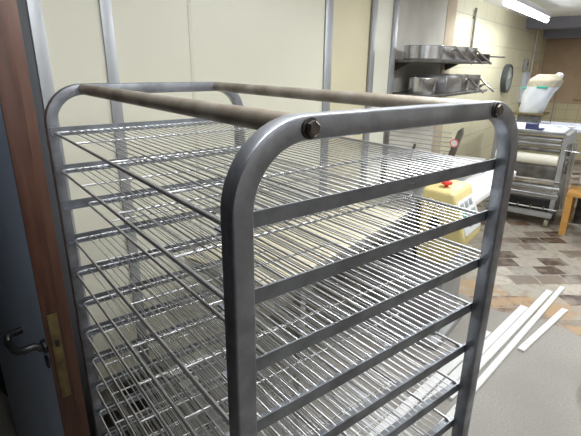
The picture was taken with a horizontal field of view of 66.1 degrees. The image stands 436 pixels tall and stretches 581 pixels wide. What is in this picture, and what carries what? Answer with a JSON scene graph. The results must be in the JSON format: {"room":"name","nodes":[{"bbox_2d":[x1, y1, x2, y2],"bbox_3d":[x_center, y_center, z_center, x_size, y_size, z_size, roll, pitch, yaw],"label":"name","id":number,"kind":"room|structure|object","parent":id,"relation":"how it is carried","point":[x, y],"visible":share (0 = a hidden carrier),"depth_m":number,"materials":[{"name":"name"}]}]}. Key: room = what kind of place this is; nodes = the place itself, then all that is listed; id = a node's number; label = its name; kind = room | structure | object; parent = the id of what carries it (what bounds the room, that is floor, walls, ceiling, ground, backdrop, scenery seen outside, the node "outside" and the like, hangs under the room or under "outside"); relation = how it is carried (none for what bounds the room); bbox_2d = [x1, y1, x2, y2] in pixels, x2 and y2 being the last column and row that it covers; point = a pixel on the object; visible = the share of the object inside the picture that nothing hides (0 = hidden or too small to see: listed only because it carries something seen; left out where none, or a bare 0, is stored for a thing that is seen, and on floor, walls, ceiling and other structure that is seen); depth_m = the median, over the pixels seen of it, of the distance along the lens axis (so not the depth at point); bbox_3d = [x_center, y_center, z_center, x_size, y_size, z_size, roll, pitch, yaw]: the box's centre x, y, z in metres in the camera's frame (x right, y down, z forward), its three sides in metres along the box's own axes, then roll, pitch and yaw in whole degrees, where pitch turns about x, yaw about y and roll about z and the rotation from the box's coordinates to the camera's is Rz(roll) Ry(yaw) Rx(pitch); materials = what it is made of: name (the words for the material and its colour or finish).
{"room":"commercial kitchen","nodes":[
{"label":"commercial kitchen","id":0,"kind":"room"},
{"bbox_2d":[0,365,7,396],"bbox_3d":[-1.480,-0.202,2.099,1.000,2.600,0.100,15,23,35],"label":"wall","id":1,"kind":"structure","parent":0,"point":[2,383],"depth_m":2.54,"materials":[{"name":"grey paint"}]},
{"bbox_2d":[0,0,89,435],"bbox_3d":[-1.003,0.252,1.555,0.158,2.078,0.906,-17,26,-42],"label":"door","id":2,"kind":"structure","parent":1,"relation":"in","point":[39,362],"depth_m":1.26,"materials":[{"name":"blue paint"}]},
{"bbox_2d":[41,0,355,390],"bbox_3d":[-0.247,-0.415,2.764,0.079,2.600,2.720,15,23,35],"label":"wall","id":3,"kind":"structure","parent":0,"point":[255,42],"depth_m":2.20,"materials":[{"name":"beige paint"}]},
{"bbox_2d":[16,0,95,435],"bbox_3d":[-0.972,-0.100,1.817,0.008,2.600,0.044,15,23,36],"label":"trim","id":4,"kind":"structure","parent":3,"relation":"attached to","point":[21,4],"depth_m":1.80,"materials":[{"name":"grey"}]},
{"bbox_2d":[26,0,100,391],"bbox_3d":[-0.941,-0.154,1.837,0.012,2.510,0.050,15,23,35],"label":"trim","id":5,"kind":"structure","parent":3,"relation":"attached to","point":[34,8],"depth_m":1.68,"materials":[{"name":"silver metal"}]},
{"bbox_2d":[98,0,148,361],"bbox_3d":[-0.766,-0.225,2.051,0.010,2.510,0.052,15,23,35],"label":"trim","id":6,"kind":"structure","parent":3,"relation":"attached to","point":[105,7],"depth_m":1.97,"materials":[{"name":"silver metal"}]},
{"bbox_2d":[187,0,209,349],"bbox_3d":[-0.495,-0.336,2.385,0.002,2.510,0.024,14,23,35],"label":"trim","id":7,"kind":"structure","parent":3,"relation":"attached to","point":[188,1],"depth_m":2.24,"materials":[{"name":"beige metal"}]},
{"bbox_2d":[192,268,354,367],"bbox_3d":[-0.174,0.762,3.203,0.016,0.090,2.479,15,23,35],"label":"baseboard","id":8,"kind":"structure","parent":3,"relation":"attached to","point":[342,274],"depth_m":3.61,"materials":[{"name":"grey"}]},
{"bbox_2d":[316,0,333,286],"bbox_3d":[0.255,-0.636,3.287,0.012,2.510,0.090,15,23,35],"label":"trim","id":9,"kind":"structure","parent":3,"relation":"attached to","point":[329,4],"depth_m":3.12,"materials":[{"name":"silver metal"}]},
{"bbox_2d":[323,0,371,280],"bbox_3d":[0.452,-0.718,3.533,0.004,2.510,0.560,15,23,35],"label":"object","id":10,"kind":"structure","parent":3,"relation":"attached to","point":[351,18],"depth_m":3.37,"materials":[{"name":"beige paint"}]},
{"bbox_2d":[359,0,377,252],"bbox_3d":[0.642,-0.784,3.735,0.018,2.510,0.070,15,23,36],"label":"trim","id":11,"kind":"structure","parent":3,"relation":"attached to","point":[374,13],"depth_m":3.55,"materials":[{"name":"silver metal"}]},
{"bbox_2d":[0,160,580,435],"bbox_3d":[2.697,0.645,3.934,5.800,0.100,13.450,15,23,35],"label":"floor","id":12,"kind":"structure","parent":0,"point":[536,391],"depth_m":3.00,"materials":[{"name":"concrete"}]},
{"bbox_2d":[100,360,210,435],"bbox_3d":[-0.680,0.969,2.257,0.360,0.300,0.420,15,23,35],"label":"trolley","id":13,"kind":"object","parent":12,"relation":"on","point":[105,394],"visible":0.17,"depth_m":2.17,"materials":[{"name":"metal"}]},
{"bbox_2d":[122,369,166,409],"bbox_3d":[-0.690,0.804,2.116,0.120,0.100,0.160,15,23,35],"label":"storage box","id":14,"kind":"object","parent":13,"relation":"on","point":[129,390],"visible":0.21,"depth_m":2.07,"materials":[{"name":"black plastic"}]},
{"bbox_2d":[105,399,205,435],"bbox_3d":[-0.681,0.987,2.263,0.360,0.020,0.420,15,23,35],"label":"shelf","id":15,"kind":"object","parent":13,"relation":"attached to","point":[108,421],"depth_m":2.20,"materials":[{"name":"metal"}]},
{"bbox_2d":[165,362,198,391],"bbox_3d":[-0.548,0.792,2.236,0.140,0.050,0.120,15,23,35],"label":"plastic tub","id":16,"kind":"object","parent":13,"relation":"on","point":[166,375],"visible":0.29,"depth_m":2.20,"materials":[{"name":"white"}]},
{"bbox_2d":[44,82,517,435],"bbox_3d":[-0.127,0.545,1.271,0.640,1.750,1.058,-14,23,-36],"label":"trolley","id":17,"kind":"object","parent":12,"relation":"on","point":[277,131],"visible":0.98,"depth_m":0.78,"materials":[{"name":"metal"}]},
{"bbox_2d":[105,377,314,435],"bbox_3d":[-0.128,0.807,1.362,0.594,0.008,0.917,-14,23,-36],"label":"grid","id":18,"kind":"object","parent":17,"relation":"on","point":[145,416],"visible":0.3,"depth_m":1.58,"materials":[{"name":"silver metal"}]},
{"bbox_2d":[98,357,345,435],"bbox_3d":[-0.131,0.711,1.326,0.594,0.008,0.917,-14,23,-36],"label":"grid","id":19,"kind":"object","parent":17,"relation":"on","point":[123,401],"visible":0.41,"depth_m":1.50,"materials":[{"name":"silver metal"}]},
{"bbox_2d":[155,399,295,435],"bbox_3d":[-0.131,0.905,1.394,0.594,0.008,0.917,-14,23,-36],"label":"grid","id":20,"kind":"object","parent":17,"relation":"on","point":[280,421],"visible":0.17,"depth_m":1.70,"materials":[{"name":"silver metal"}]},
{"bbox_2d":[95,333,378,435],"bbox_3d":[-0.128,0.614,1.294,0.594,0.008,0.917,-14,23,-36],"label":"grid","id":21,"kind":"object","parent":17,"relation":"on","point":[197,346],"visible":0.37,"depth_m":1.41,"materials":[{"name":"silver metal"}]},
{"bbox_2d":[91,310,423,435],"bbox_3d":[-0.125,0.516,1.262,0.594,0.008,0.917,-14,23,-36],"label":"grid","id":22,"kind":"object","parent":17,"relation":"on","point":[121,349],"visible":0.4,"depth_m":1.30,"materials":[{"name":"silver metal"}]},
{"bbox_2d":[85,287,449,435],"bbox_3d":[-0.129,0.420,1.225,0.594,0.008,0.917,-14,23,-36],"label":"grid","id":23,"kind":"object","parent":17,"relation":"on","point":[258,308],"visible":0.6,"depth_m":1.18,"materials":[{"name":"silver metal"}]},
{"bbox_2d":[55,121,480,224],"bbox_3d":[-0.119,-0.165,1.028,0.594,0.008,0.917,-14,23,-36],"label":"grid","id":24,"kind":"object","parent":17,"relation":"on","point":[268,176],"visible":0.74,"depth_m":0.89,"materials":[{"name":"silver metal"}]},
{"bbox_2d":[76,238,461,435],"bbox_3d":[-0.126,0.225,1.159,0.594,0.008,0.917,-14,23,-36],"label":"grid","id":25,"kind":"object","parent":17,"relation":"on","point":[183,419],"visible":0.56,"depth_m":1.01,"materials":[{"name":"silver metal"}]},
{"bbox_2d":[61,149,478,300],"bbox_3d":[-0.119,-0.068,1.062,0.594,0.008,0.917,-14,23,-36],"label":"grid","id":26,"kind":"object","parent":17,"relation":"on","point":[191,272],"visible":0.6,"depth_m":0.89,"materials":[{"name":"silver metal"}]},
{"bbox_2d":[83,261,457,435],"bbox_3d":[-0.121,0.321,1.197,0.594,0.008,0.917,-14,23,-36],"label":"grid","id":27,"kind":"object","parent":17,"relation":"on","point":[138,384],"visible":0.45,"depth_m":1.10,"materials":[{"name":"silver metal"}]},
{"bbox_2d":[74,210,468,423],"bbox_3d":[-0.118,0.126,1.131,0.594,0.008,0.917,-14,23,-36],"label":"grid","id":28,"kind":"object","parent":17,"relation":"on","point":[206,394],"visible":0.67,"depth_m":0.96,"materials":[{"name":"silver metal"}]},
{"bbox_2d":[87,179,480,354],"bbox_3d":[-0.077,0.019,1.127,0.594,0.008,0.917,-14,23,-36],"label":"grid","id":29,"kind":"object","parent":17,"relation":"attached to","point":[260,350],"visible":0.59,"depth_m":0.96,"materials":[{"name":"silver metal"}]},
{"bbox_2d":[301,117,320,138],"bbox_3d":[0.025,-0.101,0.506,0.025,0.025,0.010,-14,23,-36],"label":"bolt","id":30,"kind":"object","parent":17,"relation":"in","point":[310,126],"depth_m":0.50,"materials":[{"name":"metal"}]},
{"bbox_2d":[492,103,503,117],"bbox_3d":[0.347,-0.179,0.745,0.025,0.025,0.010,-14,23,-36],"label":"bolt","id":31,"kind":"object","parent":17,"relation":"in","point":[497,108],"depth_m":0.74,"materials":[{"name":"metal"}]},
{"bbox_2d":[185,128,515,428],"bbox_3d":[0.837,0.059,3.206,0.932,1.440,3.240,15,23,35],"label":"machine","id":32,"kind":"object","parent":12,"relation":"on","point":[466,192],"visible":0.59,"depth_m":2.93,"materials":[{"name":"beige metal"}]},
{"bbox_2d":[398,154,486,177],"bbox_3d":[1.302,-0.384,3.759,0.380,0.130,1.020,15,23,35],"label":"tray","id":33,"kind":"object","parent":32,"relation":"on","point":[479,175],"depth_m":3.81,"materials":[{"name":"silver metal"}]},
{"bbox_2d":[368,330,490,435],"bbox_3d":[0.857,0.986,2.687,1.563,0.020,0.058,-17,26,-42],"label":"lath","id":34,"kind":"object","parent":12,"relation":"on","point":[449,367],"visible":0.41,"depth_m":2.62,"materials":[{"name":"white paint"}]},
{"bbox_2d":[415,305,527,423],"bbox_3d":[1.250,0.893,2.968,0.058,0.022,1.712,18,26,42],"label":"lath","id":35,"kind":"object","parent":12,"relation":"on","point":[501,329],"visible":0.49,"depth_m":3.11,"materials":[{"name":"white paint"}]},
{"bbox_2d":[448,290,552,400],"bbox_3d":[1.553,0.824,3.177,0.050,0.024,1.833,18,26,42],"label":"lath","id":36,"kind":"object","parent":12,"relation":"on","point":[492,351],"visible":0.7,"depth_m":3.18,"materials":[{"name":"white paint"}]},
{"bbox_2d":[438,286,564,423],"bbox_3d":[1.538,0.860,3.075,0.041,0.022,2.344,18,25,41],"label":"lath","id":37,"kind":"object","parent":12,"relation":"on","point":[501,357],"visible":0.69,"depth_m":3.04,"materials":[{"name":"white paint"}]},
{"bbox_2d":[483,122,580,226],"bbox_3d":[3.066,-0.563,5.579,0.952,1.130,0.835,15,23,35],"label":"dough sheeter","id":38,"kind":"object","parent":12,"relation":"on","point":[527,202],"visible":0.65,"depth_m":5.24,"materials":[{"name":"grey metal"}]},
{"bbox_2d":[525,122,544,130],"bbox_3d":[2.851,-1.069,5.211,0.190,0.070,0.120,15,23,35],"label":"plastic box","id":39,"kind":"object","parent":38,"relation":"on","point":[534,126],"visible":1,"depth_m":5.19,"materials":[{"name":"blue plastic"}]},
{"bbox_2d":[517,122,571,132],"bbox_3d":[2.996,-1.111,5.479,0.730,0.020,0.800,15,23,35],"label":"tray","id":40,"kind":"object","parent":38,"relation":"on","point":[549,128],"depth_m":5.24,"materials":[{"name":"white plastic"}]},
{"bbox_2d":[517,308,567,351],"bbox_3d":[1.853,0.802,3.258,0.814,0.020,0.045,-15,25,-39],"label":"lath","id":41,"kind":"object","parent":12,"relation":"on","point":[534,337],"visible":1,"depth_m":3.22,"materials":[{"name":"white paint"}]},
{"bbox_2d":[516,119,580,132],"bbox_3d":[3.745,-0.727,6.159,1.700,1.080,0.750,15,23,35],"label":"workbench","id":42,"kind":"object","parent":12,"relation":"on","point":[577,126],"visible":0.02,"depth_m":6.10,"materials":[{"name":"white plastic"}]},
{"bbox_2d":[513,110,549,122],"bbox_3d":[3.312,-1.392,6.195,0.420,0.145,0.400,15,23,35],"label":"weighing scale","id":43,"kind":"object","parent":42,"relation":"on","point":[521,116],"visible":0.76,"depth_m":6.08,"materials":[{"name":"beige metal"}]},
{"bbox_2d":[519,74,563,112],"bbox_3d":[3.383,-1.677,6.032,0.453,0.500,0.316,15,23,35],"label":"sack","id":44,"kind":"object","parent":43,"relation":"on","point":[539,90],"visible":1,"depth_m":5.94,"materials":[{"name":"white fabric"}]},
{"bbox_2d":[550,73,563,122],"bbox_3d":[3.650,-1.655,6.164,0.098,0.670,0.100,15,23,35],"label":"holder","id":45,"kind":"object","parent":42,"relation":"on","point":[561,75],"visible":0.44,"depth_m":6.15,"materials":[{"name":"white paint"}]},
{"bbox_2d":[558,185,580,234],"bbox_3d":[3.337,-0.069,5.116,0.340,0.500,0.400,15,23,35],"label":"stool","id":46,"kind":"object","parent":12,"relation":"on","point":[574,192],"visible":1,"depth_m":5.05,"materials":[{"name":"orange wood"}]},
{"bbox_2d":[572,173,580,223],"bbox_3d":[3.768,-0.388,5.321,0.550,0.980,0.544,15,23,35],"label":"base cabinet","id":47,"kind":"object","parent":12,"relation":"on","point":[577,216],"visible":0.75,"depth_m":5.41,"materials":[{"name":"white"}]},
{"bbox_2d":[356,0,393,269],"bbox_3d":[0.722,-0.803,3.930,0.091,2.600,0.410,15,23,35],"label":"wall pillar","id":48,"kind":"structure","parent":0,"point":[385,7],"depth_m":3.72,"materials":[{"name":"beige paint"}]},
{"bbox_2d":[386,0,546,176],"bbox_3d":[2.962,-1.757,6.797,0.103,2.600,7.250,15,23,35],"label":"wall","id":49,"kind":"structure","parent":0,"point":[499,31],"depth_m":5.83,"materials":[{"name":"beige tile"}]},
{"bbox_2d":[380,0,399,178],"bbox_3d":[0.870,-0.876,4.011,0.018,2.510,0.080,15,23,36],"label":"trim","id":50,"kind":"structure","parent":49,"relation":"attached to","point":[396,5],"depth_m":3.80,"materials":[{"name":"silver metal"}]},
{"bbox_2d":[392,89,486,97],"bbox_3d":[1.514,-1.235,4.518,0.460,0.095,1.600,15,23,35],"label":"wall shelf","id":51,"kind":"object","parent":49,"relation":"attached to","point":[439,95],"visible":0.34,"depth_m":4.08,"materials":[{"name":"metal"}]},
{"bbox_2d":[408,78,436,94],"bbox_3d":[1.168,-1.173,3.968,0.238,0.135,0.238,15,23,35],"label":"saucepan","id":52,"kind":"object","parent":51,"relation":"on","point":[424,86],"visible":0.98,"depth_m":3.88,"materials":[{"name":"metal"}]},
{"bbox_2d":[415,74,463,92],"bbox_3d":[1.426,-1.296,4.290,0.320,0.165,0.440,15,23,35],"label":"saucepan","id":53,"kind":"object","parent":51,"relation":"on","point":[445,83],"visible":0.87,"depth_m":4.11,"materials":[{"name":"silver metal"}]},
{"bbox_2d":[461,75,483,93],"bbox_3d":[1.764,-1.352,4.501,0.433,0.168,0.248,15,23,35],"label":"saucepan","id":54,"kind":"object","parent":51,"relation":"on","point":[465,78],"visible":0.28,"depth_m":4.44,"materials":[{"name":"metal"}]},
{"bbox_2d":[461,75,469,90],"bbox_3d":[1.691,-1.377,4.553,0.248,0.155,0.248,15,23,35],"label":"pot","id":55,"kind":"object","parent":54,"relation":"on","point":[465,78],"depth_m":4.45,"materials":[{"name":"metal"}]},
{"bbox_2d":[464,74,493,91],"bbox_3d":[1.967,-1.434,4.748,0.452,0.168,0.268,15,23,35],"label":"saucepan","id":56,"kind":"object","parent":51,"relation":"on","point":[476,79],"visible":0.48,"depth_m":4.68,"materials":[{"name":"metal"}]},
{"bbox_2d":[464,74,480,89],"bbox_3d":[1.894,-1.459,4.799,0.268,0.155,0.268,15,23,35],"label":"pot","id":57,"kind":"object","parent":56,"relation":"on","point":[476,79],"depth_m":4.69,"materials":[{"name":"metal"}]},
{"bbox_2d":[394,59,488,70],"bbox_3d":[1.517,-1.508,4.425,0.460,0.095,1.600,15,23,35],"label":"wall shelf","id":58,"kind":"object","parent":49,"relation":"attached to","point":[399,63],"visible":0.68,"depth_m":4.00,"materials":[{"name":"metal"}]},
{"bbox_2d":[403,45,442,59],"bbox_3d":[1.165,-1.454,3.931,0.338,0.115,0.338,15,23,35],"label":"saucepan","id":59,"kind":"object","parent":58,"relation":"on","point":[410,51],"visible":0.85,"depth_m":3.80,"materials":[{"name":"metal"}]},
{"bbox_2d":[441,46,471,64],"bbox_3d":[1.480,-1.490,4.101,0.452,0.160,0.268,15,23,35],"label":"saucepan","id":60,"kind":"object","parent":58,"relation":"on","point":[449,52],"visible":0.53,"depth_m":4.03,"materials":[{"name":"metal"}]},
{"bbox_2d":[441,46,457,59],"bbox_3d":[1.407,-1.528,4.148,0.268,0.120,0.268,15,23,35],"label":"pot","id":61,"kind":"object","parent":60,"relation":"attached to","point":[449,52],"depth_m":4.03,"materials":[{"name":"metal"}]},
{"bbox_2d":[456,46,482,64],"bbox_3d":[1.668,-1.560,4.297,0.433,0.161,0.248,15,23,35],"label":"saucepan","id":62,"kind":"object","parent":58,"relation":"on","point":[464,50],"visible":0.34,"depth_m":4.23,"materials":[{"name":"metal"}]},
{"bbox_2d":[456,46,468,60],"bbox_3d":[1.595,-1.596,4.345,0.248,0.125,0.248,15,23,35],"label":"pot","id":63,"kind":"object","parent":62,"relation":"attached to","point":[464,50],"depth_m":4.24,"materials":[{"name":"metal"}]},
{"bbox_2d":[467,48,491,64],"bbox_3d":[1.847,-1.632,4.514,0.433,0.161,0.248,15,23,35],"label":"saucepan","id":64,"kind":"object","parent":58,"relation":"on","point":[474,51],"visible":0.34,"depth_m":4.45,"materials":[{"name":"metal"}]},
{"bbox_2d":[467,48,477,60],"bbox_3d":[1.774,-1.668,4.561,0.248,0.125,0.248,15,23,35],"label":"pot","id":65,"kind":"object","parent":64,"relation":"attached to","point":[474,50],"depth_m":4.46,"materials":[{"name":"metal"}]},
{"bbox_2d":[476,54,504,61],"bbox_3d":[2.139,-1.743,4.871,0.524,0.075,0.287,0,19,-1],"label":"saucepan","id":66,"kind":"object","parent":58,"relation":"on","point":[479,56],"visible":0.27,"depth_m":4.75,"materials":[{"name":"grey metal"}]},
{"bbox_2d":[476,54,490,61],"bbox_3d":[2.020,-1.744,4.869,0.288,0.075,0.288,15,23,35],"label":"pot","id":67,"kind":"object","parent":66,"relation":"on","point":[479,56],"depth_m":4.74,"materials":[{"name":"grey metal"}]},
{"bbox_2d":[431,0,457,153],"bbox_3d":[1.723,-1.256,5.289,0.105,2.600,0.280,15,23,35],"label":"trim","id":68,"kind":"structure","parent":49,"relation":"attached to","point":[452,4],"depth_m":5.01,"materials":[{"name":"beige paint"}]},
{"bbox_2d":[470,8,477,47],"bbox_3d":[2.259,-2.266,5.542,0.036,0.620,0.044,15,23,36],"label":"pipe","id":69,"kind":"object","parent":49,"relation":"attached to","point":[476,9],"visible":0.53,"depth_m":5.50,"materials":[{"name":"metal"}]},
{"bbox_2d":[500,64,512,92],"bbox_3d":[3.466,-2.232,7.154,0.080,0.444,0.444,15,23,35],"label":"wall clock","id":70,"kind":"object","parent":49,"relation":"attached to","point":[507,73],"visible":1,"depth_m":7.07,"materials":[{"name":"grey plastic"}]},
{"bbox_2d":[518,72,529,101],"bbox_3d":[4.368,-2.431,8.291,0.100,0.540,0.350,15,23,35],"label":"apron","id":71,"kind":"object","parent":49,"relation":"attached to","point":[526,75],"visible":0.5,"depth_m":8.18,"materials":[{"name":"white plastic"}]},
{"bbox_2d":[522,59,529,70],"bbox_3d":[4.221,-2.747,8.006,0.068,0.200,0.180,15,23,35],"label":"switch box","id":72,"kind":"object","parent":49,"relation":"attached to","point":[526,61],"visible":1,"depth_m":7.95,"materials":[{"name":"grey plastic"}]},
{"bbox_2d":[529,29,538,77],"bbox_3d":[4.548,-2.915,8.416,0.036,1.380,0.034,15,23,35],"label":"conduit","id":73,"kind":"object","parent":49,"relation":"attached to","point":[537,31],"visible":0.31,"depth_m":8.34,"materials":[{"name":"grey metal"}]},
{"bbox_2d":[531,62,540,77],"bbox_3d":[4.769,-2.875,8.676,0.100,0.300,0.140,15,23,35],"label":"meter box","id":74,"kind":"object","parent":49,"relation":"attached to","point":[536,67],"visible":0.74,"depth_m":8.62,"materials":[{"name":"brown"}]},
{"bbox_2d":[526,15,580,29],"bbox_3d":[5.983,-2.839,6.289,4.800,0.160,0.350,15,23,35],"label":"trim","id":75,"kind":"structure","parent":49,"relation":"attached to","point":[561,22],"depth_m":7.32,"materials":[{"name":"grey"}]},
{"bbox_2d":[543,28,580,38],"bbox_3d":[6.980,-3.203,7.513,4.800,0.240,0.390,15,23,35],"label":"trim","id":76,"kind":"structure","parent":49,"relation":"attached to","point":[567,33],"depth_m":8.60,"materials":[{"name":"grey"}]},
{"bbox_2d":[482,0,580,17],"bbox_3d":[2.726,-1.910,3.061,5.800,0.100,13.450,15,23,35],"label":"ceiling","id":77,"kind":"structure","parent":0,"point":[558,8],"depth_m":6.09,"materials":[{"name":"white paint"}]},
{"bbox_2d":[503,0,551,22],"bbox_3d":[2.893,-2.514,5.399,0.100,0.123,2.250,15,23,35],"label":"ceiling lamp","id":78,"kind":"object","parent":77,"relation":"attached to","point":[526,7],"visible":1,"depth_m":5.24,"materials":[{"name":"white plastic"}]},
{"bbox_2d":[541,39,580,103],"bbox_3d":[7.132,-2.711,7.980,4.900,1.470,0.170,15,23,35],"label":"wall","id":79,"kind":"structure","parent":0,"point":[563,56],"depth_m":9.06,"materials":[{"name":"brown paint"}]},
{"bbox_2d":[527,102,580,159],"bbox_3d":[7.124,-1.484,8.408,4.900,1.130,0.150,15,23,35],"label":"wall tiles","id":80,"kind":"structure","parent":79,"relation":"attached to","point":[562,112],"depth_m":9.30,"materials":[{"name":"beige tile"}]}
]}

